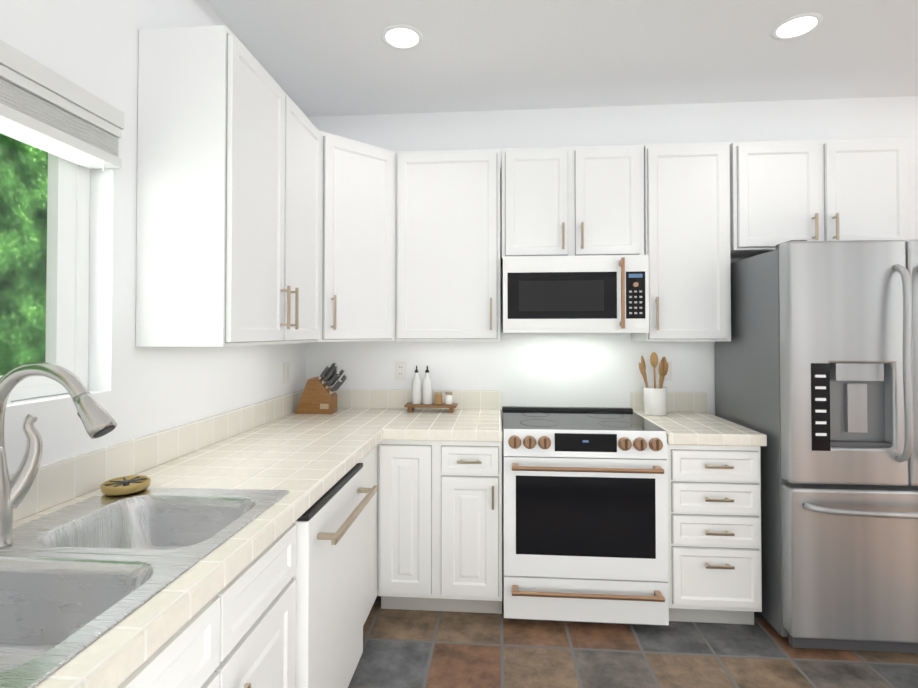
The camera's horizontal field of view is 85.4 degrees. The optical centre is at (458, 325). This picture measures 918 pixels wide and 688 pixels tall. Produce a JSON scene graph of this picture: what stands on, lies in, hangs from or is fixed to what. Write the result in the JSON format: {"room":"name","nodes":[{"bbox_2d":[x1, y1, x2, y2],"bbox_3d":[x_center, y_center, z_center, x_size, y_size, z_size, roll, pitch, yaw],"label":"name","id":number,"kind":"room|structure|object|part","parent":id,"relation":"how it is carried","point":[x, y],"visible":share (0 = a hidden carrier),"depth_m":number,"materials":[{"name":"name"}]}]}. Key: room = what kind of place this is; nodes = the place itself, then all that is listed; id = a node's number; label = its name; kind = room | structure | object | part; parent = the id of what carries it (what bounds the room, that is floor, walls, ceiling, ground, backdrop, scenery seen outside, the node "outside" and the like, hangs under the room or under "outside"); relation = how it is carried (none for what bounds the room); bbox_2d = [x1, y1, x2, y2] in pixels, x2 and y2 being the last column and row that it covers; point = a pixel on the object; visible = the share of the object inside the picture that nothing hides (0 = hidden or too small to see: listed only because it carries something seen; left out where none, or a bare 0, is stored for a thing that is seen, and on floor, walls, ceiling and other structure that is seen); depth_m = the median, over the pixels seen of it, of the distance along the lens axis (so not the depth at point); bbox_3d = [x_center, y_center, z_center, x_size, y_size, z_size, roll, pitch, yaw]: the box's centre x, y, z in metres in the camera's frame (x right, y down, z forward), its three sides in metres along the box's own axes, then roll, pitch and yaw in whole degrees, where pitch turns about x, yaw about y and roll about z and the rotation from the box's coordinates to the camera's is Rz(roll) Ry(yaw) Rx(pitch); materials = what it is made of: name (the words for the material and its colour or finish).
{"room":"kitchen","nodes":[
{"label":"kitchen","id":0,"kind":"room"},
{"bbox_2d":[0,0,306,521],"bbox_3d":[-1.260,-0.058,0.464,0.190,2.900,5.650,0,-1,4],"label":"wall","id":1,"kind":"structure","parent":0,"point":[90,46],"depth_m":1.58,"materials":[{"name":"white paint"}]},
{"bbox_2d":[0,134,89,403],"bbox_3d":[-1.232,-0.241,0.725,0.135,0.861,1.666,0,-1,4],"label":"window","id":2,"kind":"structure","parent":1,"relation":"in","point":[67,273],"depth_m":1.47,"materials":[{"name":"white plastic"}]},
{"bbox_3d":[-1.263,-0.239,0.696,0.040,0.735,1.514,0,-1,4],"label":"glass","id":3,"kind":"part","parent":2,"relation":"part of","materials":[{"name":"glass"}]},
{"bbox_2d":[0,40,123,170],"bbox_3d":[-1.150,-0.565,0.723,0.122,0.206,1.630,0,-1,4],"label":"blind valance","id":4,"kind":"object","parent":2,"relation":"attached to","point":[45,108],"visible":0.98,"depth_m":1.31,"materials":[{"name":"white"}]},
{"bbox_2d":[9,389,303,521],"bbox_3d":[-1.099,0.425,1.221,0.011,0.116,3.799,0,-1,4],"label":"backsplash","id":5,"kind":"structure","parent":1,"relation":"attached to","point":[59,482],"depth_m":1.64,"materials":[{"name":"beige tile"}]},
{"bbox_2d":[136,25,320,346],"bbox_3d":[-0.858,-0.455,2.063,0.362,1.060,0.850,0,-1,4],"label":"upper cabinet","id":6,"kind":"object","parent":1,"relation":"attached to","point":[229,198],"visible":1,"depth_m":1.65,"materials":[{"name":"white wood"}]},
{"bbox_2d":[283,362,289,383],"bbox_3d":[-0.977,0.266,2.820,0.008,0.116,0.072,0,-1,4],"label":"light switch","id":7,"kind":"object","parent":1,"relation":"attached to","point":[286,373],"visible":1,"depth_m":2.81,"materials":[{"name":"white plastic"}]},
{"bbox_2d":[205,0,917,116],"bbox_3d":[1.551,-1.437,0.190,5.860,0.150,5.800,0,-1,4],"label":"ceiling","id":8,"kind":"structure","parent":0,"point":[316,58],"depth_m":2.42,"materials":[{"name":"white paint"}]},
{"bbox_2d":[381,24,423,49],"bbox_3d":[-0.262,-1.328,2.295,0.196,0.006,0.196,0,-1,4],"label":"recessed light","id":9,"kind":"object","parent":8,"relation":"in","point":[401,37],"visible":1,"depth_m":2.29,"materials":[{"name":"white plastic"}]},
{"bbox_2d":[771,13,823,39],"bbox_3d":[1.503,-1.329,2.215,0.196,0.006,0.196,0,-1,4],"label":"recessed light","id":10,"kind":"object","parent":8,"relation":"in","point":[796,26],"visible":1,"depth_m":2.21,"materials":[{"name":"white plastic"}]},
{"bbox_2d":[306,96,917,561],"bbox_3d":[1.769,-0.022,2.987,5.860,2.900,0.150,0,-1,4],"label":"wall","id":11,"kind":"structure","parent":0,"point":[560,370],"depth_m":3.00,"materials":[{"name":"white paint"}]},
{"bbox_2d":[317,130,395,341],"bbox_3d":[-0.668,-0.445,2.790,0.628,1.060,0.625,0,-1,4],"label":"upper cabinet","id":12,"kind":"object","parent":11,"relation":"attached to","point":[358,241],"visible":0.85,"depth_m":2.61,"materials":[{"name":"white wood"}]},
{"bbox_2d":[395,361,405,379],"bbox_3d":[-0.361,0.276,3.067,0.072,0.116,0.008,0,-1,4],"label":"electrical outlet","id":13,"kind":"object","parent":11,"relation":"attached to","point":[400,370],"visible":1,"depth_m":3.06,"materials":[{"name":"white plastic"}]},
{"bbox_2d":[336,389,500,409],"bbox_3d":[-0.335,0.451,3.063,1.189,0.116,0.009,0,-1,4],"label":"trim","id":14,"kind":"structure","parent":11,"relation":"attached to","point":[346,398],"depth_m":3.06,"materials":[{"name":"beige tile"}]},
{"bbox_2d":[396,149,499,340],"bbox_3d":[-0.053,-0.444,2.876,0.581,1.060,0.359,0,-1,4],"label":"upper cabinet","id":15,"kind":"object","parent":11,"relation":"attached to","point":[447,245],"visible":1,"depth_m":2.74,"materials":[{"name":"white wood"}]},
{"bbox_2d":[501,145,643,265],"bbox_3d":[0.625,-0.672,2.827,0.765,0.605,0.359,0,-1,4],"label":"upper cabinet","id":16,"kind":"object","parent":11,"relation":"attached to","point":[572,201],"visible":0.98,"depth_m":2.69,"materials":[{"name":"white wood"}]},
{"bbox_2d":[502,255,648,332],"bbox_3d":[0.622,-0.164,2.775,0.753,0.405,0.449,0,-1,4],"label":"microwave","id":17,"kind":"object","parent":16,"relation":"attached to","point":[581,294],"visible":1,"depth_m":2.60,"materials":[{"name":"white metal"}]},
{"bbox_2d":[659,361,671,380],"bbox_3d":[1.222,0.267,2.945,0.072,0.116,0.008,0,-1,4],"label":"electrical outlet","id":18,"kind":"object","parent":11,"relation":"attached to","point":[668,376],"visible":0.42,"depth_m":2.94,"materials":[{"name":"white plastic"}]},
{"bbox_2d":[631,392,706,411],"bbox_3d":[1.239,0.449,2.941,0.439,0.116,0.009,0,-1,4],"label":"trim","id":19,"kind":"structure","parent":11,"relation":"attached to","point":[676,401],"depth_m":2.93,"materials":[{"name":"beige tile"}]},
{"bbox_2d":[631,142,730,341],"bbox_3d":[1.232,-0.445,2.776,0.438,1.060,0.359,0,-1,4],"label":"upper cabinet","id":20,"kind":"object","parent":11,"relation":"attached to","point":[687,218],"visible":1,"depth_m":2.64,"materials":[{"name":"white wood"}]},
{"bbox_2d":[730,137,909,257],"bbox_3d":[1.903,-0.688,2.728,0.875,0.575,0.359,0,-1,4],"label":"upper cabinet","id":21,"kind":"object","parent":11,"relation":"attached to","point":[825,190],"visible":0.9,"depth_m":2.60,"materials":[{"name":"white wood"}]},
{"bbox_2d":[348,562,917,687],"bbox_3d":[0.429,1.439,0.236,3.610,0.100,5.800,0,-1,4],"label":"floor","id":22,"kind":"structure","parent":0,"point":[402,648],"depth_m":2.12,"materials":[{"name":"multicoloured tile"}]},
{"bbox_2d":[117,525,295,687],"bbox_3d":[-0.784,0.968,1.007,0.665,0.863,0.865,0,-1,4],"label":"base cabinet","id":23,"kind":"object","parent":22,"relation":"on","point":[238,630],"visible":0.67,"depth_m":1.12,"materials":[{"name":"white wood"}]},
{"bbox_2d":[292,463,377,687],"bbox_3d":[-0.696,0.979,1.730,0.716,0.861,0.585,0,-1,4],"label":"dishwasher","id":24,"kind":"object","parent":22,"relation":"on","point":[328,576],"visible":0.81,"depth_m":1.61,"materials":[{"name":"white painted metal"},{"name":"brushed bronze"},{"name":"black plastic"}]},
{"bbox_2d":[358,445,377,625],"bbox_3d":[-0.694,0.990,2.556,0.606,0.863,1.054,0,-1,4],"label":"base cabinet","id":25,"kind":"object","parent":22,"relation":"on","point":[369,460],"visible":0.04,"depth_m":2.30,"materials":[{"name":"white wood"}]},
{"bbox_2d":[378,440,501,613],"bbox_3d":[-0.073,0.991,2.693,0.606,0.863,0.685,0,-1,4],"label":"base cabinet","id":26,"kind":"object","parent":22,"relation":"on","point":[439,525],"visible":0.96,"depth_m":2.40,"materials":[{"name":"white wood"}]},
{"bbox_2d":[502,406,668,625],"bbox_3d":[0.610,0.950,2.607,0.756,0.942,0.700,0,-1,4],"label":"range","id":27,"kind":"object","parent":22,"relation":"on","point":[584,514],"visible":1,"depth_m":2.33,"materials":[{"name":"white metal"}]},
{"bbox_2d":[667,444,761,624],"bbox_3d":[1.207,0.990,2.594,0.422,0.863,0.685,0,-1,4],"label":"base cabinet","id":28,"kind":"object","parent":22,"relation":"on","point":[714,539],"visible":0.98,"depth_m":2.30,"materials":[{"name":"white wood"}]},
{"bbox_2d":[633,411,766,445],"bbox_3d":[1.215,0.530,2.615,0.439,0.054,0.658,0,-1,4],"label":"countertop","id":29,"kind":"structure","parent":28,"relation":"on","point":[692,428],"depth_m":2.37,"materials":[{"name":"tile"}]},
{"bbox_2d":[639,352,668,415],"bbox_3d":[1.113,0.327,2.842,0.175,0.357,0.126,0,-1,4],"label":"utensil crock","id":30,"kind":"object","parent":29,"relation":"on","point":[655,400],"visible":1,"depth_m":2.81,"materials":[{"name":"white ceramic"}]},
{"bbox_2d":[715,240,917,652],"bbox_3d":[1.907,0.525,2.444,0.908,1.789,0.836,0,-1,4],"label":"fridge","id":31,"kind":"object","parent":22,"relation":"on","point":[816,370],"visible":0.98,"depth_m":2.13,"materials":[{"name":"grey metal"}]},
{"bbox_3d":[1.884,0.486,2.149,0.908,1.710,0.082,0,-1,4],"label":"door","id":32,"kind":"part","parent":31,"relation":"part of","materials":[{"name":"silver metal"}]},
{"bbox_3d":[0.427,0.951,-0.170,3.250,0.863,1.215,0,-1,4],"label":"base cabinet","id":33,"kind":"object","parent":22,"relation":"on","visible":0},
{"bbox_2d":[12,408,399,687],"bbox_3d":[-0.780,0.510,1.195,0.650,0.054,3.798,0,-1,4],"label":"countertop","id":34,"kind":"structure","parent":33,"relation":"on","point":[307,461],"depth_m":1.51,"materials":[{"name":"tile"}]},
{"bbox_2d":[0,362,116,548],"bbox_3d":[-0.885,0.277,1.091,0.304,0.398,0.109,0,-1,4],"label":"faucet","id":35,"kind":"object","parent":34,"relation":"on","point":[96,418],"visible":1,"depth_m":1.07,"materials":[{"name":"silver metal"}]},
{"bbox_2d":[0,487,288,687],"bbox_3d":[-0.795,0.576,1.060,0.537,0.200,0.840,0,-1,4],"label":"sink","id":36,"kind":"object","parent":34,"relation":"in","point":[77,578],"visible":0.83,"depth_m":1.02,"materials":[{"name":"silver metal"}]},
{"bbox_2d":[101,475,150,495],"bbox_3d":[-0.970,0.467,1.450,0.122,0.029,0.122,0,-1,4],"label":"strainer","id":37,"kind":"object","parent":36,"relation":"on","point":[126,485],"visible":1,"depth_m":1.43,"materials":[{"name":"gold metal"}]},
{"bbox_2d":[295,362,346,413],"bbox_3d":[-0.794,0.358,2.900,0.292,0.296,0.113,0,-1,4],"label":"knife block","id":38,"kind":"object","parent":34,"relation":"on","point":[319,395],"visible":1,"depth_m":2.85,"materials":[{"name":"brown wood"}]},
{"bbox_2d":[384,409,501,441],"bbox_3d":[-0.046,0.531,2.709,0.558,0.054,0.665,0,-1,4],"label":"countertop","id":39,"kind":"structure","parent":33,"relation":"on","point":[478,425],"depth_m":2.50,"materials":[{"name":"tile"}]},
{"bbox_2d":[404,366,457,412],"bbox_3d":[-0.163,0.371,2.941,0.303,0.270,0.110,0,-1,4],"label":"tray","id":40,"kind":"object","parent":39,"relation":"on","point":[426,394],"visible":1,"depth_m":2.92,"materials":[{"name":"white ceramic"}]},
{"label":"outside","id":41,"kind":"structure","parent":0,"visible":0},
{"bbox_2d":[0,133,47,375],"bbox_3d":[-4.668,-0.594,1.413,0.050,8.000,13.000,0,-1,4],"label":"foliage","id":42,"kind":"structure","parent":41,"point":[31,252],"depth_m":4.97,"materials":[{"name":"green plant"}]}
]}

